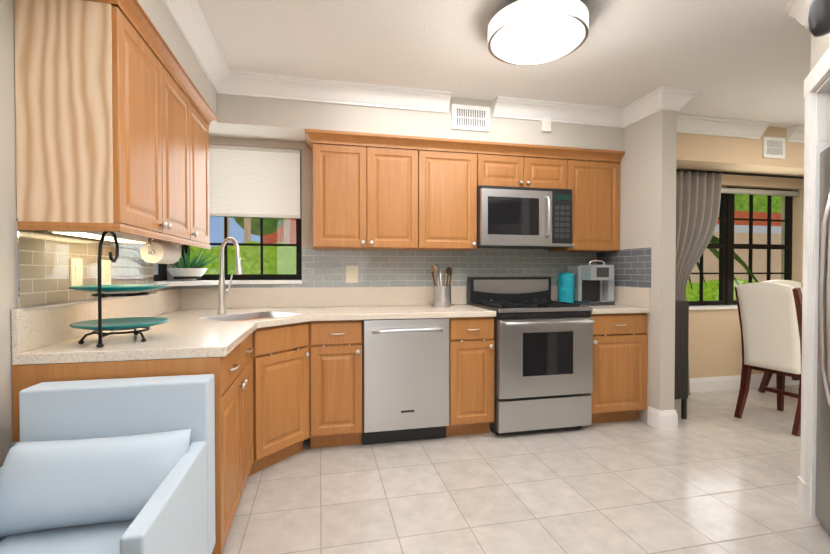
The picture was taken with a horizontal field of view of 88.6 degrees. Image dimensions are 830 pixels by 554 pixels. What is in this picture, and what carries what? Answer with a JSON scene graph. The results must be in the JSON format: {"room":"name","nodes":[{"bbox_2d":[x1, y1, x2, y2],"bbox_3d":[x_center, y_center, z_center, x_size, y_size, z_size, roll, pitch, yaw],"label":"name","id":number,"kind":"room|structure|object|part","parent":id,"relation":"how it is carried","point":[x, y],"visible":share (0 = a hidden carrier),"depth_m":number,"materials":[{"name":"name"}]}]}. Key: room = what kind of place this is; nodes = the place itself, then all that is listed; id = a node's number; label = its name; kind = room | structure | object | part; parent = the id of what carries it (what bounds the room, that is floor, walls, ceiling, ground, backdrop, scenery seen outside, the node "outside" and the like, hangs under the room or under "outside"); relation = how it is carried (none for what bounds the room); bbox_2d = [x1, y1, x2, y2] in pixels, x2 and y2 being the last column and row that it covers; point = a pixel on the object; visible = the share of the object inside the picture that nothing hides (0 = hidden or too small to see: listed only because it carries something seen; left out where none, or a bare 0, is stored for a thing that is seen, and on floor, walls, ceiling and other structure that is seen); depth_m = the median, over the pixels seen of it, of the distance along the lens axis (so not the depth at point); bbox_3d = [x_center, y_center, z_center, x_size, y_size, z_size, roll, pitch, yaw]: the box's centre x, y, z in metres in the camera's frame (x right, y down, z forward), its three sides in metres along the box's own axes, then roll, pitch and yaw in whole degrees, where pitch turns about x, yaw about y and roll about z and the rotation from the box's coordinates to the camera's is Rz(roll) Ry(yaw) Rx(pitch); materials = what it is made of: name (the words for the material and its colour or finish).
{"room":"kitchen","nodes":[
{"label":"kitchen","id":0,"kind":"room"},
{"bbox_2d":[0,0,16,466],"bbox_3d":[-1.112,-0.067,-0.245,0.200,2.540,7.000,0,1,-13],"label":"wall","id":1,"kind":"structure","parent":0,"point":[8,202],"depth_m":1.45,"materials":[{"name":"beige paint"}]},
{"bbox_2d":[11,289,182,351],"bbox_3d":[-1.570,0.176,2.329,0.019,0.155,1.778,0,1,-13],"label":"backsplash","id":2,"kind":"structure","parent":1,"relation":"attached to","point":[38,328],"depth_m":1.78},
{"bbox_2d":[15,218,182,310],"bbox_3d":[-1.572,-0.054,2.335,0.023,0.325,1.740,0,1,-13],"label":"tile backsplash","id":3,"kind":"structure","parent":1,"relation":"attached to","point":[42,269],"depth_m":1.74,"materials":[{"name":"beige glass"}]},
{"bbox_2d":[70,258,82,285],"bbox_3d":[-1.462,-0.015,1.839,0.009,0.130,0.085,0,1,-13],"label":"switch plate","id":4,"kind":"object","parent":3,"relation":"attached to","point":[76,273],"visible":0.85,"depth_m":1.83,"materials":[{"name":"beige plastic"}]},
{"bbox_2d":[101,260,110,284],"bbox_3d":[-1.518,-0.018,2.093,0.009,0.130,0.085,0,1,-13],"label":"switch plate","id":5,"kind":"object","parent":3,"relation":"attached to","point":[105,272],"visible":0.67,"depth_m":2.08,"materials":[{"name":"beige plastic"}]},
{"bbox_2d":[14,0,194,243],"bbox_3d":[-1.334,-0.628,1.945,0.317,0.853,0.877,0,1,-13],"label":"upper cabinet","id":6,"kind":"object","parent":1,"relation":"attached to","point":[113,124],"depth_m":1.54,"materials":[{"name":"brown wood"}]},
{"bbox_2d":[48,230,147,242],"bbox_3d":[-1.374,-0.185,1.893,0.120,0.030,0.610,0,1,-13],"label":"light","id":7,"kind":"object","parent":6,"relation":"attached to","point":[122,237],"depth_m":1.86,"materials":[{"name":"white plastic"}]},
{"bbox_2d":[151,88,210,247],"bbox_3d":[-1.477,-0.637,2.587,0.317,0.853,0.437,0,1,-13],"label":"upper cabinet","id":8,"kind":"object","parent":1,"relation":"attached to","point":[202,123],"depth_m":2.64,"materials":[{"name":"brown wood"}]},
{"bbox_2d":[92,0,623,160],"bbox_3d":[0.720,-1.182,0.148,3.556,0.320,7.000,0,1,-13],"label":"soffit","id":9,"kind":"structure","parent":0,"point":[255,118],"depth_m":3.00,"materials":[{"name":"beige paint"}]},
{"bbox_2d":[162,0,233,94],"bbox_3d":[-0.598,-1.274,-0.275,0.098,0.125,6.550,0,1,-13],"label":"crown molding","id":10,"kind":"structure","parent":9,"relation":"attached to","point":[189,19],"depth_m":2.35,"materials":[{"name":"white"}]},
{"bbox_2d":[230,70,451,112],"bbox_3d":[-0.483,-1.319,3.055,1.530,0.125,0.098,0,1,-13],"label":"crown molding","id":11,"kind":"structure","parent":9,"relation":"attached to","point":[251,84],"depth_m":3.03,"materials":[{"name":"white"}]},
{"bbox_2d":[452,104,489,131],"bbox_3d":[0.435,-1.235,3.303,0.310,0.190,0.012,0,1,-13],"label":"air vent","id":12,"kind":"object","parent":9,"relation":"in","point":[471,117],"visible":1,"depth_m":3.30,"materials":[{"name":"white plastic"}]},
{"bbox_2d":[479,141,526,186],"bbox_3d":[0.654,-0.892,3.558,0.399,0.337,0.318,0,1,-13],"label":"upper cabinet","id":13,"kind":"object","parent":9,"relation":"attached to","point":[496,169],"depth_m":3.40,"materials":[{"name":"brown wood"}]},
{"bbox_2d":[477,185,571,248],"bbox_3d":[0.862,-0.482,3.544,0.789,0.468,0.441,0,1,-13],"label":"microwave","id":14,"kind":"object","parent":13,"relation":"attached to","point":[508,217],"visible":1,"depth_m":3.37,"materials":[{"name":"grey metal"}]},
{"bbox_3d":[1.060,-0.481,3.389,0.019,0.339,0.053,0,1,-13],"label":"handle","id":15,"kind":"part","parent":14,"relation":"part of","materials":[{"name":"silver metal"}]},
{"bbox_2d":[541,117,550,131],"bbox_3d":[1.059,-1.232,3.434,0.075,0.110,0.028,0,1,-13],"label":"box","id":16,"kind":"object","parent":9,"relation":"attached to","point":[545,124],"visible":0.98,"depth_m":3.42,"materials":[{"name":"white plastic"}]},
{"bbox_2d":[527,144,570,188],"bbox_3d":[1.043,-0.893,3.644,0.399,0.337,0.318,0,1,-13],"label":"upper cabinet","id":17,"kind":"object","parent":9,"relation":"attached to","point":[543,172],"depth_m":3.49,"materials":[{"name":"brown wood"}]},
{"bbox_2d":[492,96,630,127],"bbox_3d":[1.200,-1.324,3.430,1.190,0.125,0.098,0,1,-13],"label":"crown molding","id":18,"kind":"structure","parent":9,"relation":"attached to","point":[502,107],"depth_m":3.41,"materials":[{"name":"white paint"}]},
{"bbox_2d":[785,0,812,29],"bbox_3d":[1.333,-1.293,1.109,1.707,0.125,1.850,0,1,-13],"label":"crown molding","id":19,"kind":"structure","parent":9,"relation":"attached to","point":[797,9],"depth_m":2.10,"materials":[{"name":"white paint"}]},
{"bbox_2d":[153,137,803,377],"bbox_3d":[2.497,-0.128,4.247,9.200,2.540,0.200,0,1,-13],"label":"wall","id":20,"kind":"structure","parent":0,"point":[714,345],"depth_m":4.27,"materials":[{"name":"beige paint"}]},
{"bbox_2d":[153,152,301,280],"bbox_3d":[-1.357,-0.492,3.082,1.018,1.040,0.632,0,1,-13],"label":"kitchen window","id":21,"kind":"structure","parent":20,"relation":"in","point":[161,276],"depth_m":3.40,"materials":[{"name":"brown metal"}]},
{"bbox_2d":[209,144,300,218],"bbox_3d":[-1.349,-0.742,3.325,0.875,0.543,0.050,0,1,-13],"label":"window shade","id":22,"kind":"object","parent":21,"relation":"attached to","point":[257,182],"visible":0.64,"depth_m":3.33,"materials":[{"name":"white fabric"}]},
{"bbox_2d":[311,129,418,249],"bbox_3d":[-0.394,-0.639,3.328,0.790,0.837,0.318,0,1,-13],"label":"upper cabinet","id":23,"kind":"object","parent":20,"relation":"attached to","point":[364,198],"depth_m":3.17,"materials":[{"name":"brown wood"}]},
{"bbox_2d":[183,286,557,307],"bbox_3d":[-0.029,0.159,3.572,3.530,0.155,0.020,0,1,-13],"label":"backsplash","id":24,"kind":"structure","parent":20,"relation":"attached to","point":[192,297],"depth_m":3.39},
{"bbox_2d":[183,248,594,303],"bbox_3d":[-0.040,0.009,3.576,3.554,0.485,0.008,0,1,-13],"label":"tile backsplash","id":25,"kind":"structure","parent":20,"relation":"attached to","point":[320,267],"depth_m":3.59,"materials":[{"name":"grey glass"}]},
{"bbox_2d":[346,266,357,282],"bbox_3d":[-0.514,-0.022,3.462,0.100,0.140,0.009,0,1,-13],"label":"outlet","id":26,"kind":"object","parent":25,"relation":"attached to","point":[351,274],"visible":1,"depth_m":3.46,"materials":[{"name":"beige plastic"}]},
{"bbox_2d":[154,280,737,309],"bbox_3d":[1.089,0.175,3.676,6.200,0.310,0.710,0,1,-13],"label":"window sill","id":27,"kind":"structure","parent":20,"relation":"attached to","point":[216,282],"depth_m":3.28,"materials":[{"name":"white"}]},
{"bbox_2d":[167,246,219,280],"bbox_3d":[-1.607,-0.102,3.077,0.390,0.258,0.385,0,1,-13],"label":"potted plant","id":28,"kind":"object","parent":27,"relation":"on","point":[193,270],"visible":0.92,"depth_m":3.03,"materials":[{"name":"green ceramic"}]},
{"bbox_3d":[-1.649,-0.018,3.083,0.264,0.090,0.264,0,1,-13],"label":"dish","id":29,"kind":"part","parent":28,"relation":"part of","materials":[{"name":"white ceramic"}]},
{"bbox_2d":[419,137,478,250],"bbox_3d":[0.225,-0.641,3.466,0.479,0.837,0.318,0,1,-13],"label":"upper cabinet","id":30,"kind":"object","parent":20,"relation":"attached to","point":[449,180],"depth_m":3.31,"materials":[{"name":"brown wood"}]},
{"bbox_2d":[548,148,622,251],"bbox_3d":[1.482,-0.644,3.746,0.500,0.837,0.318,0,1,-13],"label":"upper cabinet","id":31,"kind":"object","parent":20,"relation":"attached to","point":[595,186],"depth_m":3.59,"materials":[{"name":"brown wood"}]},
{"bbox_2d":[686,187,792,305],"bbox_3d":[3.237,-0.320,4.419,1.680,1.220,0.060,0,1,-13],"label":"dining room window","id":32,"kind":"structure","parent":20,"relation":"in","point":[726,246],"depth_m":4.42,"materials":[{"name":"brown metal"}]},
{"bbox_2d":[721,188,799,196],"bbox_3d":[3.252,-0.879,4.343,1.660,0.056,0.055,0,1,-13],"label":"roller blind","id":33,"kind":"object","parent":32,"relation":"attached to","point":[760,192],"visible":0.66,"depth_m":4.39,"materials":[{"name":"white"}]},
{"bbox_2d":[689,373,799,392],"bbox_3d":[4.368,1.068,4.570,5.215,0.140,0.016,0,1,-13],"label":"baseboard","id":34,"kind":"structure","parent":20,"relation":"attached to","point":[720,383],"depth_m":4.29,"materials":[{"name":"white wood"}]},
{"bbox_2d":[197,0,810,127],"bbox_3d":[3.259,-1.401,0.813,9.600,0.100,7.600,0,1,-13],"label":"ceiling","id":35,"kind":"structure","parent":0,"point":[744,59],"depth_m":2.59,"materials":[{"name":"white paint"}]},
{"bbox_2d":[488,0,588,64],"bbox_3d":[0.644,-1.280,2.250,0.510,0.179,0.510,0,1,-13],"label":"ceiling light","id":36,"kind":"object","parent":35,"relation":"attached to","point":[527,32],"visible":1,"depth_m":2.12,"materials":[{"name":"white glass"}]},
{"bbox_2d":[222,385,829,553],"bbox_3d":[3.259,1.239,0.849,9.600,0.100,7.600,0,1,-13],"label":"floor","id":37,"kind":"structure","parent":0,"point":[711,474],"depth_m":2.30,"materials":[{"name":"tile"}]},
{"bbox_2d":[0,374,215,553],"bbox_3d":[-0.942,0.773,1.200,0.555,0.818,0.675,0,1,-13],"label":"armchair","id":38,"kind":"object","parent":37,"relation":"on","point":[115,466],"visible":1,"depth_m":1.26,"materials":[{"name":"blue fabric"}]},
{"bbox_3d":[-0.929,0.794,1.143,0.449,0.119,0.557,0,1,-13],"label":"seat","id":39,"kind":"part","parent":38,"relation":"part of","materials":[{"name":"blue fabric"}]},
{"bbox_2d":[0,429,190,536],"bbox_3d":[-0.970,0.618,1.297,0.500,0.236,0.206,0,1,-13],"label":"pillow","id":40,"kind":"object","parent":38,"relation":"on","point":[93,487],"depth_m":1.23,"materials":[{"name":"blue fabric"}]},
{"bbox_2d":[12,352,254,553],"bbox_3d":[-1.152,0.736,1.945,0.665,0.875,0.829,0,1,-13],"label":"base cabinet","id":41,"kind":"object","parent":37,"relation":"on","point":[234,376],"depth_m":1.61,"materials":[{"name":"brown wood"}]},
{"bbox_2d":[12,304,594,359],"bbox_3d":[-0.475,0.270,2.574,2.263,0.039,1.778,0,1,-13],"label":"countertop","id":42,"kind":"structure","parent":41,"relation":"on","point":[312,332],"depth_m":2.61,"materials":[{"name":"beige stone"}]},
{"bbox_2d":[69,231,168,347],"bbox_3d":[-1.206,0.035,1.743,0.340,0.450,0.360,0,1,-13],"label":"plate stand","id":43,"kind":"object","parent":42,"relation":"on","point":[99,325],"visible":1,"depth_m":1.68,"materials":[{"name":"black metal"}]},
{"bbox_2d":[218,237,242,313],"bbox_3d":[-1.214,-0.007,2.799,0.180,0.507,0.210,0,1,-13],"label":"faucet","id":44,"kind":"object","parent":42,"relation":"on","point":[222,290],"visible":1,"depth_m":2.81,"materials":[{"name":"silver metal"}]},
{"bbox_2d":[203,312,298,319],"bbox_3d":[-1.036,0.357,2.728,0.609,0.212,0.609,0,1,-13],"label":"sink","id":45,"kind":"object","parent":42,"relation":"in","point":[214,315],"depth_m":2.87,"materials":[{"name":"silver metal"}]},
{"bbox_2d":[432,264,453,306],"bbox_3d":[0.222,0.066,3.425,0.188,0.344,0.188,0,1,-13],"label":"utensil crock","id":46,"kind":"object","parent":42,"relation":"on","point":[442,296],"visible":1,"depth_m":3.37,"materials":[{"name":"silver metal"}]},
{"bbox_2d":[255,356,310,472],"bbox_3d":[-1.198,0.724,2.845,0.967,0.875,0.947,0,1,-13],"label":"base cabinet","id":47,"kind":"object","parent":37,"relation":"on","point":[282,383],"depth_m":2.59,"materials":[{"name":"brown wood"}]},
{"bbox_2d":[311,352,362,447],"bbox_3d":[-0.590,0.720,3.136,0.346,0.875,0.643,0,1,-13],"label":"base cabinet","id":48,"kind":"object","parent":37,"relation":"on","point":[336,377],"depth_m":2.83,"materials":[{"name":"brown wood"}]},
{"bbox_2d":[362,318,448,444],"bbox_3d":[-0.113,0.720,3.197,0.602,0.870,0.717,0,1,-13],"label":"dishwasher","id":49,"kind":"object","parent":37,"relation":"on","point":[405,364],"visible":0.96,"depth_m":2.92,"materials":[{"name":"grey metal"}]},
{"bbox_3d":[-0.044,0.638,2.880,0.491,0.583,0.071,0,1,-13],"label":"handle","id":50,"kind":"part","parent":49,"relation":"part of","materials":[{"name":"silver metal"}]},
{"bbox_2d":[446,348,494,435],"bbox_3d":[0.341,0.717,3.343,0.342,0.875,0.643,0,1,-13],"label":"base cabinet","id":51,"kind":"object","parent":37,"relation":"on","point":[471,370],"depth_m":3.03,"materials":[{"name":"brown wood"}]},
{"bbox_2d":[467,277,594,434],"bbox_3d":[0.898,0.578,3.388,0.754,1.148,0.739,0,1,-13],"label":"range","id":52,"kind":"object","parent":37,"relation":"on","point":[543,369],"visible":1,"depth_m":3.11,"materials":[{"name":"grey metal"}]},
{"bbox_3d":[0.971,0.327,3.058,0.717,0.024,0.070,0,1,-13],"label":"handle","id":53,"kind":"part","parent":52,"relation":"part of","materials":[{"name":"silver metal"}]},
{"bbox_2d":[589,312,649,423],"bbox_3d":[1.509,0.714,3.603,0.518,0.875,0.643,0,1,-13],"label":"base cabinet","id":54,"kind":"object","parent":37,"relation":"on","point":[619,393],"depth_m":3.30,"materials":[{"name":"brown wood"}]},
{"bbox_2d":[580,304,649,315],"bbox_3d":[1.510,0.256,3.585,0.520,0.039,0.668,0,1,-13],"label":"countertop","id":55,"kind":"structure","parent":54,"relation":"on","point":[603,310],"depth_m":3.28,"materials":[{"name":"beige stone"}]},
{"bbox_2d":[558,272,574,302],"bbox_3d":[1.311,0.093,3.688,0.137,0.282,0.137,0,1,-13],"label":"canister","id":56,"kind":"object","parent":55,"relation":"on","point":[566,286],"visible":0.98,"depth_m":3.63,"materials":[{"name":"teal ceramic"}]},
{"bbox_2d":[568,260,614,305],"bbox_3d":[1.551,0.044,3.681,0.305,0.380,0.317,0,1,-13],"label":"coffee maker","id":57,"kind":"object","parent":55,"relation":"on","point":[594,285],"visible":0.96,"depth_m":3.65,"materials":[{"name":"grey plastic"}]},
{"bbox_3d":[1.537,-0.123,3.592,0.156,0.042,0.016,0,1,-13],"label":"handle","id":58,"kind":"part","parent":57,"relation":"part of","materials":[{"name":"silver metal"}]},
{"bbox_2d":[674,300,688,418],"bbox_3d":[2.047,0.670,3.624,0.235,0.958,0.440,0,1,-13],"label":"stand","id":59,"kind":"object","parent":37,"relation":"on","point":[681,343],"visible":0.25,"depth_m":3.42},
{"bbox_2d":[734,282,801,435],"bbox_3d":[2.947,0.599,3.373,0.633,1.119,0.447,0,1,-21],"label":"dining chair","id":60,"kind":"object","parent":37,"relation":"on","point":[770,316],"visible":0.96,"depth_m":3.28,"materials":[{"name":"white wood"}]},
{"bbox_2d":[758,280,802,392],"bbox_3d":[3.676,0.591,3.979,0.481,1.119,0.633,0,1,-5],"label":"dining chair","id":61,"kind":"object","parent":37,"relation":"on","point":[766,378],"visible":0.06,"depth_m":4.21,"materials":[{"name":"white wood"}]},
{"bbox_2d":[815,146,829,536],"bbox_3d":[2.026,0.293,1.458,0.925,1.745,0.890,0,1,30],"label":"refrigerator","id":62,"kind":"object","parent":37,"relation":"on","point":[822,511],"visible":1,"depth_m":1.90,"materials":[{"name":"grey metal"}]},
{"bbox_2d":[597,110,676,422],"bbox_3d":[1.841,-0.119,3.605,0.130,2.540,0.767,0,1,-13],"label":"wall","id":63,"kind":"structure","parent":0,"point":[648,190],"depth_m":3.26,"materials":[{"name":"beige paint"}]},
{"bbox_2d":[595,247,650,287],"bbox_3d":[1.765,-0.077,3.632,0.007,0.315,0.658,0,1,-13],"label":"tile backsplash","id":64,"kind":"structure","parent":63,"relation":"attached to","point":[632,267],"depth_m":3.53,"materials":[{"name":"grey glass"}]},
{"bbox_2d":[611,286,650,307],"bbox_3d":[1.757,0.158,3.628,0.019,0.155,0.648,0,1,-13],"label":"backsplash","id":65,"kind":"structure","parent":63,"relation":"attached to","point":[641,297],"depth_m":3.46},
{"bbox_2d":[622,86,677,123],"bbox_3d":[1.792,-1.322,3.297,0.103,0.125,0.415,0,1,-13],"label":"crown molding","id":66,"kind":"structure","parent":63,"relation":"attached to","point":[662,98],"depth_m":3.24,"materials":[{"name":"white paint"}]},
{"bbox_2d":[647,406,677,428],"bbox_3d":[1.916,1.081,3.621,0.016,0.140,0.764,0,1,-13],"label":"baseboard","id":67,"kind":"structure","parent":63,"relation":"attached to","point":[662,420],"depth_m":3.24,"materials":[{"name":"white"}]},
{"bbox_2d":[670,88,698,119],"bbox_3d":[2.010,-1.323,3.345,0.103,0.125,0.415,0,1,-13],"label":"crown molding","id":68,"kind":"structure","parent":63,"relation":"attached to","point":[684,95],"depth_m":3.17,"materials":[{"name":"white"}]},
{"bbox_2d":[676,127,803,176],"bbox_3d":[4.453,-1.220,4.386,5.315,0.360,0.350,0,1,-13],"label":"wall","id":69,"kind":"structure","parent":0,"point":[716,153],"depth_m":3.90,"materials":[{"name":"beige paint"}]},
{"bbox_2d":[677,115,769,138],"bbox_3d":[2.544,-1.328,3.730,1.305,0.125,0.098,0,1,-13],"label":"crown molding","id":70,"kind":"structure","parent":69,"relation":"attached to","point":[696,124],"depth_m":3.76,"materials":[{"name":"white paint"}]},
{"bbox_2d":[676,169,803,178],"bbox_3d":[3.490,-1.018,4.261,2.450,0.024,0.023,0,1,-13],"label":"curtain rod","id":71,"kind":"object","parent":69,"relation":"attached to","point":[747,174],"visible":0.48,"depth_m":4.20,"materials":[{"name":"brown metal"}]},
{"bbox_2d":[675,171,721,394],"bbox_3d":[2.673,0.064,4.096,0.643,2.140,0.057,0,1,-13],"label":"curtain","id":72,"kind":"object","parent":71,"relation":"hanging from","point":[698,197],"visible":0.48,"depth_m":4.08,"materials":[{"name":"grey fabric"}]},
{"bbox_2d":[762,137,784,158],"bbox_3d":[3.334,-1.199,3.950,0.250,0.190,0.012,0,1,-13],"label":"air vent","id":73,"kind":"object","parent":69,"relation":"in","point":[773,147],"visible":0.96,"depth_m":3.95,"materials":[{"name":"white plastic"}]},
{"bbox_2d":[786,125,804,142],"bbox_3d":[5.246,-1.336,4.332,3.590,0.125,0.098,0,1,-13],"label":"crown molding","id":74,"kind":"structure","parent":69,"relation":"attached to","point":[794,133],"depth_m":3.96,"materials":[{"name":"white"}]},
{"bbox_2d":[808,0,829,36],"bbox_3d":[1.712,-1.117,1.782,0.095,0.205,0.092,0,1,-13],"label":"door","id":75,"kind":"structure","parent":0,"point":[819,18],"depth_m":1.76,"materials":[{"name":"grey metal"}]},
{"bbox_2d":[810,33,829,506],"bbox_3d":[1.740,-0.085,1.133,2.359,2.540,1.850,0,1,-13],"label":"wall","id":76,"kind":"structure","parent":0,"point":[820,46],"depth_m":2.04,"materials":[{"name":"beige paint"}]},
{"bbox_2d":[797,47,829,519],"bbox_3d":[1.730,0.098,1.626,0.148,2.160,1.140,0,1,30],"label":"door frame","id":77,"kind":"structure","parent":76,"relation":"attached to","point":[817,134],"depth_m":2.06,"materials":[{"name":"white paint"}]},
{"label":"outside","id":78,"kind":"structure","parent":0,"visible":0},
{"bbox_2d":[190,194,781,300],"bbox_3d":[1.462,-4.905,34.578,100.000,12.465,60.017,0,1,-13],"label":"outdoor view","id":79,"kind":"object","parent":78,"point":[283,252],"depth_m":12.37,"materials":[{"name":"green plant"}]}
]}

